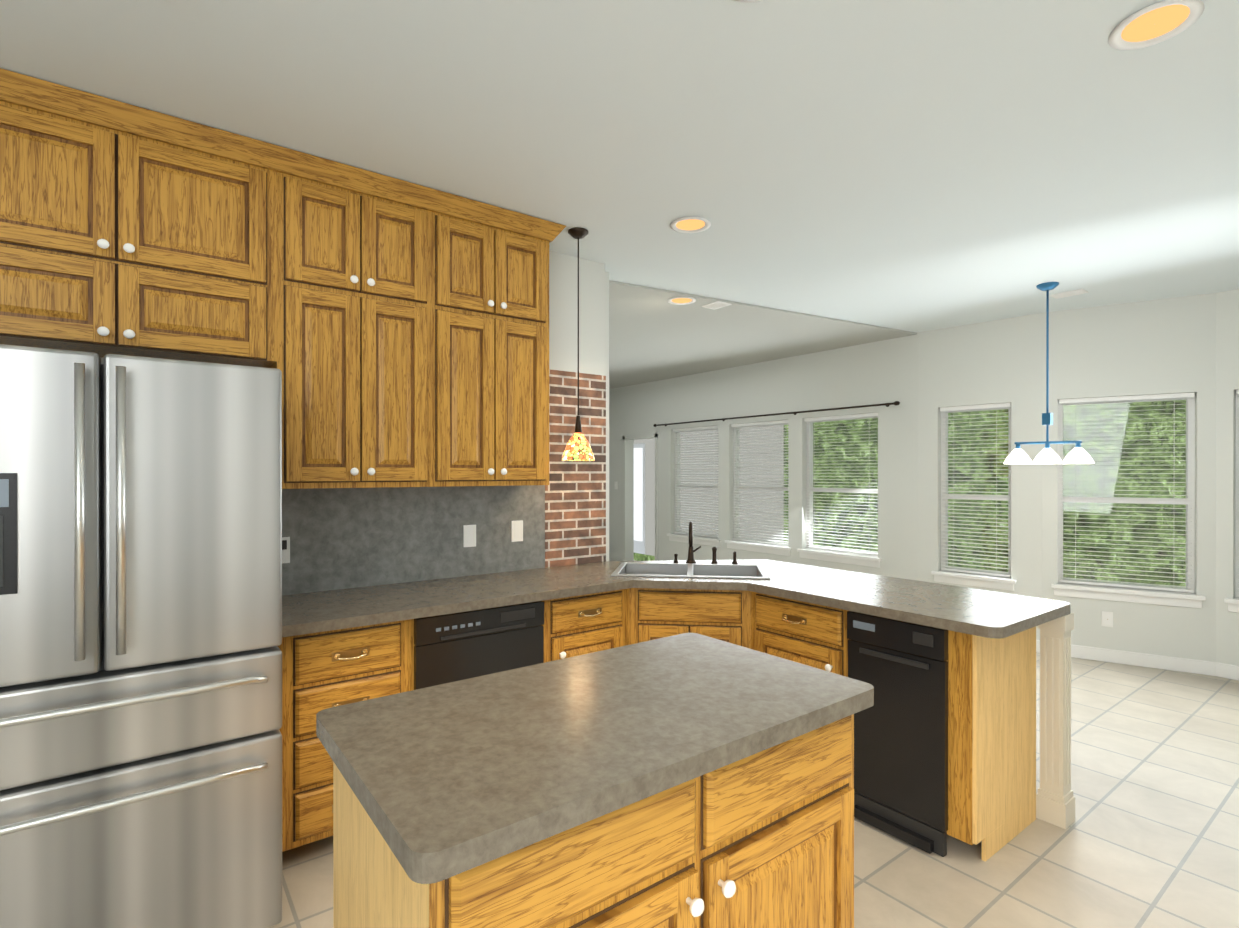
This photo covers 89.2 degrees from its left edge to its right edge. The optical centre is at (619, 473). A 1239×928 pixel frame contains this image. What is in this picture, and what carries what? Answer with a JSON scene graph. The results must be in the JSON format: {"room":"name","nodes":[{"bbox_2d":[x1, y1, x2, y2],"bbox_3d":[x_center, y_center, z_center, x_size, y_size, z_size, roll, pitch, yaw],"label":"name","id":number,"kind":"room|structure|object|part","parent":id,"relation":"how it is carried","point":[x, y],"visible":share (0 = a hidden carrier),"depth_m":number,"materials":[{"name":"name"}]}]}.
{"room":"kitchen","nodes":[
{"label":"kitchen","id":0,"kind":"room"},
{"bbox_2d":[100,250,604,375],"bbox_3d":[-2.280,0.083,2.290,5.400,2.740,0.120,0,0,-37],"label":"wall","id":1,"kind":"structure","parent":0,"point":[563,312],"depth_m":3.74,"materials":[{"name":"white paint"}]},
{"bbox_2d":[0,68,283,367],"bbox_3d":[-1.855,-0.864,2.323,1.000,0.835,0.324,0,0,-37],"label":"upper cabinet","id":2,"kind":"object","parent":1,"relation":"attached to","point":[126,229],"depth_m":2.23,"materials":[{"name":"brown wood"}]},
{"bbox_2d":[272,148,435,488],"bbox_3d":[-1.204,-0.610,2.815,0.630,1.345,0.324,0,0,-37],"label":"upper cabinet","id":3,"kind":"object","parent":1,"relation":"attached to","point":[395,331],"depth_m":2.68,"materials":[{"name":"brown wood"}]},
{"bbox_2d":[282,485,544,594],"bbox_3d":[-1.016,0.301,3.163,1.469,0.500,0.008,0,0,-37],"label":"backsplash","id":4,"kind":"structure","parent":1,"relation":"attached to","point":[343,538],"depth_m":3.12,"materials":[{"name":"stone"}]},
{"bbox_2d":[282,537,289,562],"bbox_3d":[-1.498,0.342,2.781,0.070,0.116,0.020,0,0,-37],"label":"electrical outlet","id":5,"kind":"object","parent":4,"relation":"attached to","point":[285,549],"visible":0.36,"depth_m":2.80,"materials":[{"name":"white plastic"}]},
{"bbox_2d":[463,525,475,546],"bbox_3d":[-0.792,0.331,3.324,0.070,0.116,0.006,0,0,-37],"label":"electrical outlet","id":6,"kind":"object","parent":4,"relation":"attached to","point":[469,535],"visible":1,"depth_m":3.32,"materials":[{"name":"white plastic"}]},
{"bbox_2d":[511,520,522,541],"bbox_3d":[-0.569,0.321,3.492,0.070,0.116,0.006,0,0,-37],"label":"electrical outlet","id":7,"kind":"object","parent":4,"relation":"attached to","point":[516,531],"visible":1,"depth_m":3.49,"materials":[{"name":"white plastic"}]},
{"bbox_2d":[436,190,555,486],"bbox_3d":[-0.702,-0.611,3.195,0.630,1.345,0.324,0,0,-37],"label":"upper cabinet","id":8,"kind":"object","parent":1,"relation":"attached to","point":[492,263],"depth_m":3.05,"materials":[{"name":"brown wood"}]},
{"bbox_2d":[545,369,605,567],"bbox_3d":[-0.258,0.425,3.736,0.430,2.050,0.010,0,0,-37],"label":"brick wall","id":9,"kind":"structure","parent":1,"relation":"attached to","point":[575,512],"depth_m":3.73,"materials":[{"name":"brown brick"}]},
{"bbox_2d":[605,272,608,560],"bbox_3d":[-1.886,0.075,6.347,0.120,2.740,5.880,0,0,-37],"label":"wall","id":10,"kind":"structure","parent":0,"point":[607,392],"depth_m":4.03,"materials":[{"name":"white paint"}]},
{"bbox_2d":[0,0,1238,388],"bbox_3d":[-0.949,-1.332,3.844,9.800,0.116,11.400,0,0,-37],"label":"ceiling","id":11,"kind":"structure","parent":0,"point":[916,166],"depth_m":2.35,"materials":[{"name":"white paint"}]},
{"bbox_2d":[562,227,594,460],"bbox_3d":[-0.220,-0.679,3.344,0.176,1.219,0.176,0,0,-37],"label":"pendant light","id":12,"kind":"object","parent":11,"relation":"hanging from","point":[578,448],"visible":0.98,"depth_m":3.31,"materials":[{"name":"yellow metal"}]},
{"bbox_2d":[667,296,695,304],"bbox_3d":[0.458,-1.271,4.619,0.210,0.008,0.210,0,0,-37],"label":"recessed light","id":13,"kind":"object","parent":11,"relation":"in","point":[682,300],"visible":0.96,"depth_m":4.62,"materials":[{"name":"white"}]},
{"bbox_2d":[670,217,710,232],"bbox_3d":[0.367,-1.284,3.247,0.210,0.008,0.210,0,0,-37],"label":"recessed light","id":14,"kind":"object","parent":11,"relation":"in","point":[690,224],"visible":1,"depth_m":3.24,"materials":[{"name":"white"}]},
{"bbox_2d":[701,301,731,309],"bbox_3d":[0.733,-1.271,4.752,0.140,0.008,0.180,0,0,-37],"label":"ceiling vent","id":15,"kind":"object","parent":11,"relation":"in","point":[716,305],"visible":1,"depth_m":4.74,"materials":[{"name":"white metal"}]},
{"bbox_2d":[733,0,760,1],"bbox_3d":[0.345,-1.281,1.601,0.210,0.008,0.210,0,0,-37],"label":"recessed light","id":16,"kind":"object","parent":11,"relation":"in","point":[746,0],"visible":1,"depth_m":1.70,"materials":[{"name":"white"}]},
{"bbox_2d":[1004,282,1093,463],"bbox_3d":[2.925,-0.678,4.291,0.512,1.224,0.170,0,0,35],"label":"chandelier","id":17,"kind":"object","parent":11,"relation":"hanging from","point":[1077,454],"visible":1,"depth_m":4.28,"materials":[{"name":"teal metal"}]},
{"bbox_2d":[1049,289,1088,298],"bbox_3d":[3.222,-1.286,4.502,0.130,0.008,0.200,0,0,-37],"label":"ceiling vent","id":18,"kind":"object","parent":11,"relation":"in","point":[1069,293],"visible":1,"depth_m":4.49,"materials":[{"name":"white metal"}]},
{"bbox_2d":[1108,0,1204,49],"bbox_3d":[1.528,-1.281,1.793,0.210,0.008,0.210,0,0,-37],"label":"recessed light","id":19,"kind":"object","parent":11,"relation":"in","point":[1156,23],"visible":1,"depth_m":1.79,"materials":[{"name":"white"}]},
{"bbox_2d":[269,560,1238,927],"bbox_3d":[-0.949,1.475,3.849,9.800,0.050,11.400,0,0,-37],"label":"floor","id":20,"kind":"structure","parent":0,"point":[1147,836],"depth_m":2.42,"materials":[{"name":"tile"}]},
{"bbox_2d":[0,344,281,927],"bbox_3d":[-1.647,0.563,2.025,0.870,1.780,0.946,0,0,-37],"label":"refrigerator","id":21,"kind":"object","parent":20,"relation":"on","point":[102,519],"depth_m":1.74,"materials":[{"name":"grey metal"}]},
{"bbox_3d":[-1.381,0.312,1.673,0.791,1.195,0.063,0,0,-37],"label":"refrigerator handle","id":22,"kind":"part","parent":21,"relation":"part of","materials":[{"name":"silver metal"}]},
{"bbox_3d":[-1.420,0.539,1.725,0.870,1.730,0.082,0,0,-37],"label":"refrigerator door","id":23,"kind":"part","parent":21,"relation":"part of","materials":[{"name":"silver metal"}]},
{"bbox_2d":[279,647,332,851],"bbox_3d":[-1.206,1.018,2.637,0.392,0.868,0.597,0,0,-37],"label":"base cabinet","id":24,"kind":"object","parent":20,"relation":"on","point":[307,767],"depth_m":2.30,"materials":[{"name":"brown wood"}]},
{"bbox_2d":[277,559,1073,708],"bbox_3d":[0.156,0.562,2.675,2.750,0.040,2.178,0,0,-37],"label":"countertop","id":25,"kind":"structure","parent":24,"relation":"on","point":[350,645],"depth_m":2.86,"materials":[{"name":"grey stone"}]},
{"bbox_2d":[414,601,543,689],"bbox_3d":[-0.591,1.015,2.725,0.593,0.850,0.039,0,0,-37],"label":"dishwasher","id":26,"kind":"object","parent":25,"relation":"in","point":[452,647],"visible":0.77,"depth_m":2.70,"materials":[{"name":"black"}]},
{"bbox_2d":[611,562,770,578],"bbox_3d":[0.393,0.627,3.486,0.824,0.188,0.464,0,0,7],"label":"sink","id":27,"kind":"object","parent":25,"relation":"in","point":[736,571],"visible":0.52,"depth_m":3.67,"materials":[{"name":"silver metal"}]},
{"bbox_2d":[673,522,737,563],"bbox_3d":[0.508,0.412,3.748,0.319,0.256,0.300,0,0,-37],"label":"faucet","id":28,"kind":"object","parent":25,"relation":"on","point":[691,551],"visible":1,"depth_m":3.75,"materials":[{"name":"brown metal"}]},
{"bbox_2d":[847,611,947,856],"bbox_3d":[1.100,1.019,2.527,0.057,0.858,0.410,0,0,-37],"label":"trash compactor","id":29,"kind":"object","parent":25,"relation":"in","point":[901,758],"visible":0.9,"depth_m":2.49,"materials":[{"name":"black metal"}]},
{"bbox_2d":[316,633,873,927],"bbox_3d":[-0.017,0.999,1.520,1.190,0.910,0.696,0,0,-37],"label":"kitchen island","id":30,"kind":"object","parent":20,"relation":"on","point":[690,780],"visible":1,"depth_m":1.29,"materials":[{"name":"brown"}]},
{"bbox_2d":[609,333,917,579],"bbox_3d":[0.932,0.071,8.282,0.150,2.740,6.190,0,0,-37],"label":"wall","id":31,"kind":"structure","parent":0,"point":[881,372],"depth_m":6.90,"materials":[{"name":"white paint"}]},
{"bbox_2d":[623,434,657,560],"bbox_3d":[0.290,0.445,8.995,0.014,1.990,0.780,0,0,-37],"label":"door frame","id":32,"kind":"structure","parent":31,"relation":"attached to","point":[655,436],"depth_m":8.95,"materials":[{"name":"white paint"}]},
{"bbox_2d":[667,429,720,546],"bbox_3d":[0.999,0.154,8.152,0.180,1.505,0.960,0,0,-37],"label":"window","id":33,"kind":"structure","parent":31,"relation":"in","point":[702,540],"depth_m":8.26,"materials":[{"name":"white"}]},
{"bbox_2d":[673,426,717,537],"bbox_3d":[0.995,0.102,8.149,0.040,1.398,0.856,0,0,-37],"label":"window blinds","id":34,"kind":"object","parent":33,"relation":"attached to","point":[679,451],"visible":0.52,"depth_m":8.14,"materials":[{"name":"white plastic"}]},
{"bbox_2d":[725,423,790,555],"bbox_3d":[1.638,0.156,7.306,0.180,1.505,0.960,0,0,-37],"label":"window","id":35,"kind":"structure","parent":31,"relation":"in","point":[761,547],"depth_m":7.40,"materials":[{"name":"white"}]},
{"bbox_2d":[731,420,787,545],"bbox_3d":[1.634,0.104,7.303,0.040,1.398,0.856,0,0,-37],"label":"window blinds","id":36,"kind":"object","parent":35,"relation":"attached to","point":[768,423],"visible":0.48,"depth_m":7.29,"materials":[{"name":"white plastic"}]},
{"bbox_2d":[653,401,899,426],"bbox_3d":[1.556,-0.657,7.255,0.090,0.044,3.540,0,0,-37],"label":"curtain rod","id":37,"kind":"object","parent":31,"relation":"attached to","point":[895,403],"visible":1,"depth_m":6.82,"materials":[{"name":"brown metal"}]},
{"bbox_2d":[797,416,881,567],"bbox_3d":[2.277,0.157,6.460,0.180,1.505,0.960,0,0,-37],"label":"window","id":38,"kind":"structure","parent":31,"relation":"in","point":[847,558],"depth_m":6.55,"materials":[{"name":"white"}]},
{"bbox_2d":[804,413,877,555],"bbox_3d":[2.273,0.106,6.457,0.040,1.398,0.856,0,0,-37],"label":"window blinds","id":39,"kind":"object","parent":38,"relation":"attached to","point":[842,417],"visible":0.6,"depth_m":6.42,"materials":[{"name":"white"}]},
{"bbox_2d":[917,313,1041,639],"bbox_3d":[3.125,0.077,5.462,0.150,2.740,0.975,0,0,-43],"label":"wall","id":40,"kind":"structure","parent":0,"point":[993,362],"depth_m":5.32,"materials":[{"name":"white paint"}]},
{"bbox_2d":[931,407,1015,590],"bbox_3d":[3.091,0.189,5.462,0.180,1.565,0.660,0,0,-43],"label":"nook window","id":41,"kind":"structure","parent":40,"relation":"in","point":[980,580],"depth_m":5.50,"materials":[{"name":"white"}]},
{"bbox_2d":[940,403,1010,576],"bbox_3d":[3.088,0.138,5.458,0.040,1.458,0.556,0,0,-43],"label":"blinds","id":42,"kind":"object","parent":41,"relation":"attached to","point":[984,406],"visible":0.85,"depth_m":5.44,"materials":[{"name":"white plastic"}]},
{"bbox_2d":[1036,640,1039,652],"bbox_3d":[3.065,1.397,5.409,0.014,0.100,0.975,0,0,-43],"label":"baseboard","id":43,"kind":"structure","parent":40,"relation":"attached to","point":[1037,646],"depth_m":5.06,"materials":[{"name":"white wood"}]},
{"bbox_2d":[1042,293,1215,661],"bbox_3d":[3.875,0.078,4.836,1.031,2.740,0.150,0,0,33],"label":"wall","id":44,"kind":"structure","parent":0,"point":[1160,346],"depth_m":4.71,"materials":[{"name":"white paint"}]},
{"bbox_2d":[1101,611,1112,626],"bbox_3d":[3.749,1.121,4.826,0.070,0.115,0.008,0,0,33],"label":"outlet","id":45,"kind":"object","parent":44,"relation":"attached to","point":[1106,619],"visible":1,"depth_m":4.83,"materials":[{"name":"white plastic"}]},
{"bbox_2d":[1051,393,1205,607],"bbox_3d":[3.862,0.190,4.815,0.910,1.565,0.180,0,0,33],"label":"nook window","id":46,"kind":"structure","parent":44,"relation":"in","point":[1149,596],"depth_m":4.78,"materials":[{"name":"white"}]},
{"bbox_2d":[1059,393,1193,591],"bbox_3d":[3.859,0.139,4.810,0.806,1.458,0.040,0,0,33],"label":"blinds","id":47,"kind":"object","parent":46,"relation":"attached to","point":[1131,398],"visible":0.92,"depth_m":4.79,"materials":[{"name":"white plastic"}]},
{"bbox_2d":[1071,644,1215,675],"bbox_3d":[3.830,1.398,4.769,1.031,0.100,0.014,0,0,33],"label":"baseboard","id":48,"kind":"structure","parent":44,"relation":"attached to","point":[1203,667],"depth_m":4.69,"materials":[{"name":"white"}]},
{"bbox_2d":[1216,289,1238,665],"bbox_3d":[5.191,0.081,3.392,0.150,2.740,2.870,0,0,-37],"label":"wall","id":49,"kind":"structure","parent":0,"point":[1227,387],"depth_m":4.45,"materials":[{"name":"white paint"}]},
{"bbox_2d":[1216,662,1238,680],"bbox_3d":[5.126,1.401,3.345,0.014,0.100,2.870,0,0,-37],"label":"baseboard","id":50,"kind":"structure","parent":49,"relation":"attached to","point":[1228,671],"depth_m":4.43,"materials":[{"name":"white"}]},
{"bbox_2d":[1224,390,1238,612],"bbox_3d":[4.581,0.192,4.159,0.180,1.565,0.810,0,0,-37],"label":"nook window","id":51,"kind":"structure","parent":49,"relation":"in","point":[1233,605],"depth_m":4.46,"materials":[{"name":"white"}]},
{"bbox_2d":[1237,390,1238,596],"bbox_3d":[4.577,0.140,4.156,0.040,1.458,0.706,0,0,-37],"label":"blinds","id":52,"kind":"object","parent":51,"relation":"attached to","point":[1238,496],"visible":0.88,"depth_m":4.43,"materials":[{"name":"white plastic"}]},
{"label":"outside","id":53,"kind":"structure","parent":0,"visible":0},
{"bbox_2d":[634,425,783,555],"bbox_3d":[1.175,0.057,10.465,0.070,2.840,3.800,0,0,-37],"label":"window","id":54,"kind":"structure","parent":53,"point":[644,496],"depth_m":10.19,"materials":[{"name":"white"}]},
{"bbox_2d":[634,399,1185,587],"bbox_3d":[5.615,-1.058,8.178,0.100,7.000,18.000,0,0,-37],"label":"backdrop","id":55,"kind":"structure","parent":53,"point":[1111,422],"depth_m":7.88,"materials":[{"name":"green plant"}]}
]}

